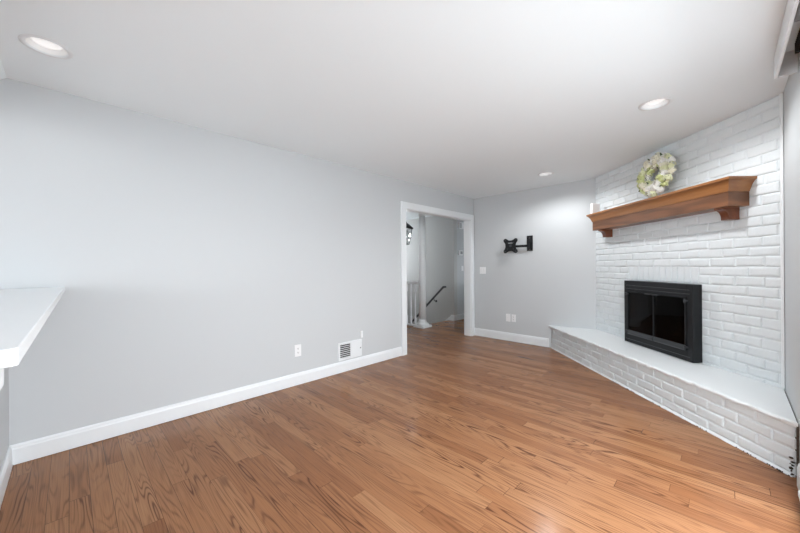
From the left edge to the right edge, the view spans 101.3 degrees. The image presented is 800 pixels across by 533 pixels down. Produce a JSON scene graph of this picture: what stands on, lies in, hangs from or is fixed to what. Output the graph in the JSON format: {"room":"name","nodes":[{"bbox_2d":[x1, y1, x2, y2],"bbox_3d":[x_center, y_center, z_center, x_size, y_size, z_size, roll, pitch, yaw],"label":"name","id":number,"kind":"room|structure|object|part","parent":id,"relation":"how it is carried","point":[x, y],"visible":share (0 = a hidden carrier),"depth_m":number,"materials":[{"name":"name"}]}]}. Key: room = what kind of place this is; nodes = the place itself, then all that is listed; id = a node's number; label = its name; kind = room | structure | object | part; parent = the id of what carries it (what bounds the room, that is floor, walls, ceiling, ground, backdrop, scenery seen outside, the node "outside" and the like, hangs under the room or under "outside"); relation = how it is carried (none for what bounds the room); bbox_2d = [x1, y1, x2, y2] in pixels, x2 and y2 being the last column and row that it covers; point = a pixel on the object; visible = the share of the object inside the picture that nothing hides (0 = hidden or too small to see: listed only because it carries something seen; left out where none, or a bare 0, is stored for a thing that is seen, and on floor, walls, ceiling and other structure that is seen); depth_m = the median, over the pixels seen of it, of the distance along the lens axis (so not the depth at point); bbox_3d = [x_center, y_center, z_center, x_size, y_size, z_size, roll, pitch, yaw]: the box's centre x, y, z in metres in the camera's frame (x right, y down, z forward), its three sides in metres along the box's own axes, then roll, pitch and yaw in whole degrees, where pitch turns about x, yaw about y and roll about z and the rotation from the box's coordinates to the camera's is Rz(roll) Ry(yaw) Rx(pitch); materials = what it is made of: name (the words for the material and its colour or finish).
{"room":"living room","nodes":[
{"label":"living room","id":0,"kind":"room"},
{"bbox_2d":[0,59,6,79],"bbox_3d":[-1.383,-1.022,0.679,3.491,0.340,0.423,0,0,45],"label":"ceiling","id":1,"kind":"structure","parent":0,"point":[2,72],"depth_m":1.99,"materials":[{"name":"white paint"}]},
{"bbox_2d":[0,368,8,470],"bbox_3d":[-1.666,0.707,1.184,2.360,1.085,0.123,0,0,45],"label":"wall","id":2,"kind":"structure","parent":0,"point":[4,392],"depth_m":1.93,"materials":[{"name":"grey paint"}]},
{"bbox_2d":[0,446,12,507],"bbox_3d":[-1.610,1.185,1.228,2.346,0.128,0.015,0,0,45],"label":"baseboard","id":3,"kind":"structure","parent":2,"relation":"attached to","point":[5,472],"depth_m":1.86,"materials":[{"name":"white"}]},
{"bbox_2d":[0,287,64,389],"bbox_3d":[-1.587,0.299,1.233,2.408,0.328,0.438,0,0,45],"label":"countertop","id":4,"kind":"structure","parent":2,"relation":"on","point":[23,311],"depth_m":0.86,"materials":[{"name":"white"}]},
{"bbox_2d":[0,78,473,445],"bbox_3d":[-1.530,0.029,3.084,0.120,2.440,8.216,0,0,45],"label":"wall","id":5,"kind":"structure","parent":0,"point":[191,262],"depth_m":2.66,"materials":[{"name":"grey paint"}]},
{"bbox_2d":[10,347,401,464],"bbox_3d":[-1.214,1.181,3.299,0.015,0.124,3.509,0,0,45],"label":"baseboard","id":6,"kind":"structure","parent":5,"relation":"attached to","point":[26,451],"depth_m":2.65,"materials":[{"name":"white wood"}]},
{"bbox_2d":[295,344,300,356],"bbox_3d":[-1.073,0.884,3.447,0.009,0.124,0.074,0,0,45],"label":"power outlet","id":7,"kind":"object","parent":5,"relation":"attached to","point":[297,347],"visible":1,"depth_m":3.44,"materials":[{"name":"white plastic"}]},
{"bbox_2d":[338,339,361,360],"bbox_3d":[-0.590,0.997,3.921,0.024,0.206,0.344,0,0,45],"label":"air vent","id":8,"kind":"object","parent":5,"relation":"in","point":[350,349],"visible":1,"depth_m":3.92,"materials":[{"name":"white metal"}]},
{"bbox_3d":[-0.532,0.995,3.982,0.002,0.158,0.132,0,0,45],"label":"damper panel","id":9,"kind":"part","parent":8,"relation":"part of","materials":[{"name":"white metal"}]},
{"bbox_2d":[401,201,474,355],"bbox_3d":[0.620,0.162,5.246,0.160,2.145,1.838,0,0,45],"label":"trim","id":10,"kind":"structure","parent":5,"relation":"attached to","point":[469,316],"depth_m":5.52,"materials":[{"name":"white wood"}]},
{"bbox_2d":[0,0,799,219],"bbox_3d":[-0.623,-1.197,3.784,7.191,0.001,10.900,0,0,45],"label":"ceiling","id":11,"kind":"structure","parent":0,"point":[473,99],"depth_m":2.02,"materials":[{"name":"white paint"}]},
{"bbox_2d":[18,33,73,58],"bbox_3d":[-1.911,-1.230,1.774,0.206,0.097,0.206,0,0,45],"label":"recessed light","id":12,"kind":"object","parent":11,"relation":"in","point":[40,44],"visible":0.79,"depth_m":1.78,"materials":[{"name":"white metal"}]},
{"bbox_3d":[-1.911,-1.239,1.774,0.122,0.076,0.122,0,0,45],"label":"bulb","id":13,"kind":"part","parent":12,"relation":"part of","materials":[{"name":"white"}]},
{"bbox_2d":[406,222,412,244],"bbox_3d":[0.098,-0.792,6.060,0.212,0.820,0.212,0,0,45],"label":"hanging lantern","id":14,"kind":"object","parent":11,"relation":"hanging from","point":[408,227],"visible":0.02,"depth_m":6.06,"materials":[{"name":"black metal"}]},
{"bbox_3d":[0.100,-0.556,6.060,0.170,0.279,0.170,0,0,45],"label":"glass","id":15,"kind":"part","parent":14,"relation":"part of","materials":[{"name":"glass"}]},
{"bbox_2d":[538,172,553,175],"bbox_3d":[1.914,-1.256,4.295,0.206,0.097,0.206,0,0,45],"label":"recessed light","id":16,"kind":"object","parent":11,"relation":"in","point":[542,173],"visible":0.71,"depth_m":4.33,"materials":[{"name":"white metal"}]},
{"bbox_2d":[638,97,672,110],"bbox_3d":[1.904,-1.256,2.446,0.206,0.097,0.206,0,0,45],"label":"recessed light","id":17,"kind":"object","parent":11,"relation":"in","point":[660,102],"visible":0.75,"depth_m":2.47,"materials":[{"name":"white"}]},
{"bbox_3d":[1.904,-1.264,2.446,0.122,0.076,0.122,0,0,45],"label":"bulb","id":18,"kind":"part","parent":17,"relation":"part of","materials":[{"name":"white"}]},
{"bbox_2d":[0,319,799,532],"bbox_3d":[-0.465,1.257,3.714,7.291,0.030,10.600,0,0,45],"label":"floor","id":19,"kind":"structure","parent":0,"point":[458,432],"depth_m":2.05,"materials":[{"name":"brown wood"}]},
{"bbox_2d":[407,281,418,325],"bbox_3d":[-0.314,0.776,7.439,1.996,0.930,0.072,0,0,45],"label":"stair railing","id":20,"kind":"object","parent":19,"relation":"on","point":[408,282],"visible":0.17,"depth_m":6.88,"materials":[{"name":"white wood"}]},
{"bbox_3d":[-0.317,0.338,7.439,1.996,0.055,0.072,0,0,45],"label":"rail","id":21,"kind":"part","parent":20,"relation":"part of","materials":[{"name":"white wood"}]},
{"bbox_2d":[413,213,431,328],"bbox_3d":[0.455,0.016,6.698,0.270,2.440,0.270,0,0,45],"label":"column","id":22,"kind":"structure","parent":19,"relation":"on","point":[422,323],"depth_m":6.63,"materials":[{"name":"white"}]},
{"bbox_3d":[0.463,1.133,6.698,0.256,0.115,0.256,0,0,45],"label":"moulding","id":23,"kind":"part","parent":22,"relation":"part of","materials":[{"name":"white wood"}]},
{"bbox_2d":[548,325,798,476],"bbox_3d":[2.471,1.044,3.407,0.461,0.360,3.107,0,0,0],"label":"hearth","id":24,"kind":"object","parent":19,"relation":"on","point":[757,418],"visible":1,"depth_m":2.54,"materials":[{"name":"white brick"}]},
{"bbox_2d":[406,216,456,323],"bbox_3d":[0.481,0.865,8.257,2.230,4.140,0.120,0,0,45],"label":"wall","id":25,"kind":"structure","parent":0,"point":[441,233],"depth_m":7.79,"materials":[{"name":"grey paint"}]},
{"bbox_2d":[412,286,445,322],"bbox_3d":[0.522,1.130,8.057,1.452,1.356,0.109,0,0,45],"label":"stair handrail","id":26,"kind":"object","parent":25,"relation":"attached to","point":[442,287],"visible":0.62,"depth_m":7.73,"materials":[{"name":"grey"}]},
{"bbox_2d":[445,315,454,320],"bbox_3d":[0.587,1.980,8.062,1.845,1.750,0.018,0,0,45],"label":"baseboard","id":27,"kind":"structure","parent":25,"relation":"attached to","point":[451,317],"depth_m":7.46,"materials":[{"name":"white wood"}]},
{"bbox_2d":[457,220,463,313],"bbox_3d":[1.742,0.007,8.034,0.120,2.440,1.350,0,0,45],"label":"wall","id":28,"kind":"structure","parent":0,"point":[460,232],"depth_m":7.61,"materials":[{"name":"grey paint"}]},
{"bbox_2d":[454,313,463,320],"bbox_3d":[1.750,1.162,7.939,0.015,0.130,1.485,0,0,45],"label":"baseboard","id":29,"kind":"structure","parent":28,"relation":"attached to","point":[458,316],"depth_m":7.55,"materials":[{"name":"white wood"}]},
{"bbox_2d":[458,222,462,228],"bbox_3d":[1.401,-0.946,7.577,0.052,0.150,0.170,0,0,45],"label":"door chime","id":30,"kind":"object","parent":28,"relation":"attached to","point":[460,224],"visible":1,"depth_m":7.53,"materials":[{"name":"white plastic"}]},
{"bbox_2d":[473,178,596,347],"bbox_3d":[2.139,0.004,5.145,2.178,2.440,0.120,0,0,45],"label":"wall","id":31,"kind":"structure","parent":0,"point":[554,283],"depth_m":5.08,"materials":[{"name":"grey paint"}]},
{"bbox_2d":[480,267,485,273],"bbox_3d":[1.448,0.069,5.739,0.116,0.118,0.011,0,0,45],"label":"light switch","id":32,"kind":"object","parent":31,"relation":"attached to","point":[482,269],"visible":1,"depth_m":5.74,"materials":[{"name":"white plastic"}]},
{"bbox_2d":[506,314,509,321],"bbox_3d":[1.784,0.846,5.409,0.076,0.125,0.012,0,0,45],"label":"cable plate","id":33,"kind":"object","parent":31,"relation":"attached to","point":[507,315],"visible":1,"depth_m":5.41,"materials":[{"name":"white plastic"}]},
{"bbox_2d":[475,328,548,346],"bbox_3d":[1.788,1.158,5.406,1.300,0.132,0.015,0,0,45],"label":"baseboard","id":34,"kind":"structure","parent":31,"relation":"attached to","point":[539,341],"depth_m":5.34,"materials":[{"name":"white wood"}]},
{"bbox_2d":[504,235,532,252],"bbox_3d":[1.870,-0.348,5.209,0.443,0.272,0.111,0,0,33],"label":"tv wall mount","id":35,"kind":"object","parent":31,"relation":"attached to","point":[510,245],"depth_m":5.19,"materials":[{"name":"black metal"}]},
{"bbox_3d":[1.768,-0.330,5.243,0.238,0.238,0.008,0,0,45],"label":"screen plate","id":36,"kind":"part","parent":35,"relation":"part of","materials":[{"name":"black metal"}]},
{"bbox_3d":[1.892,-0.326,5.183,0.301,0.075,0.086,0,0,45],"label":"swivel arm","id":37,"kind":"part","parent":35,"relation":"part of","materials":[{"name":"black metal"}]},
{"bbox_3d":[2.031,-0.365,5.136,0.090,0.240,0.040,0,0,45],"label":"wall plate","id":38,"kind":"part","parent":35,"relation":"part of","materials":[{"name":"black metal"}]},
{"bbox_2d":[595,95,784,390],"bbox_3d":[2.768,0.000,3.416,0.152,2.440,2.430,0,0,0],"label":"wall","id":39,"kind":"structure","parent":0,"point":[736,264],"depth_m":2.76,"materials":[{"name":"white brick"}]},
{"bbox_2d":[624,280,701,362],"bbox_3d":[2.848,0.510,3.371,0.541,0.700,0.890,0,0,0],"label":"fireplace insert","id":40,"kind":"object","parent":39,"relation":"attached to","point":[663,317],"visible":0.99,"depth_m":3.22,"materials":[{"name":"black metal"}]},
{"bbox_3d":[2.611,0.744,3.559,0.030,0.048,0.365,0,0,0],"label":"rail","id":41,"kind":"part","parent":40,"relation":"part of","materials":[{"name":"grey metal"}]},
{"bbox_3d":[2.612,0.505,3.559,0.006,0.430,0.365,0,0,0],"label":"glass pane","id":42,"kind":"part","parent":40,"relation":"part of","materials":[{"name":"black glass"}]},
{"bbox_3d":[2.612,0.523,3.562,0.024,0.490,0.379,0,0,0],"label":"door","id":43,"kind":"part","parent":40,"relation":"part of","materials":[{"name":"black glass"}]},
{"bbox_3d":[2.612,0.744,3.182,0.030,0.048,0.365,0,0,0],"label":"rail","id":44,"kind":"part","parent":40,"relation":"part of","materials":[{"name":"grey metal"}]},
{"bbox_3d":[2.614,0.505,3.182,0.006,0.430,0.365,0,0,0],"label":"glass pane","id":45,"kind":"part","parent":40,"relation":"part of","materials":[{"name":"black glass"}]},
{"bbox_3d":[2.614,0.523,3.179,0.024,0.490,0.379,0,0,0],"label":"door","id":46,"kind":"part","parent":40,"relation":"part of","materials":[{"name":"black glass"}]},
{"bbox_2d":[586,176,756,236],"bbox_3d":[2.585,-0.528,3.411,0.213,0.309,1.883,0,0,0],"label":"mantel shelf","id":47,"kind":"object","parent":39,"relation":"attached to","point":[726,195],"visible":1,"depth_m":2.91,"materials":[{"name":"brown wood"}]},
{"bbox_2d":[590,203,599,213],"bbox_3d":[2.559,-0.755,4.294,0.112,0.145,0.046,0,0,0],"label":"sensor","id":48,"kind":"object","parent":47,"relation":"on","point":[594,207],"visible":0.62,"depth_m":4.27,"materials":[{"name":"white plastic"}]},
{"bbox_2d":[636,152,676,197],"bbox_3d":[2.558,-0.921,3.299,0.182,0.463,0.452,0,0,0],"label":"flower wreath","id":49,"kind":"object","parent":47,"relation":"on","point":[662,161],"visible":1,"depth_m":3.24,"materials":[{"name":"white"}]},
{"bbox_2d":[779,92,784,387],"bbox_3d":[2.688,-0.184,2.300,0.016,2.070,0.024,0,0,0],"label":"trim","id":50,"kind":"structure","parent":39,"relation":"attached to","point":[780,94],"depth_m":2.30,"materials":[{"name":"white"}]},
{"bbox_2d":[783,53,799,462],"bbox_3d":[0.513,0.015,0.018,0.120,2.440,6.750,0,0,45],"label":"wall","id":51,"kind":"structure","parent":0,"point":[791,94],"depth_m":2.00,"materials":[{"name":"grey paint"}]},
{"bbox_2d":[774,0,799,78],"bbox_3d":[1.231,-1.145,0.895,0.087,0.130,2.750,0,0,45],"label":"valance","id":52,"kind":"structure","parent":51,"relation":"attached to","point":[785,64],"depth_m":1.70,"materials":[{"name":"white"}]},
{"bbox_2d":[797,463,799,490],"bbox_3d":[2.169,1.159,1.771,0.015,0.130,0.160,0,0,45],"label":"baseboard","id":53,"kind":"structure","parent":51,"relation":"attached to","point":[798,466],"depth_m":1.79,"materials":[{"name":"white"}]}
]}

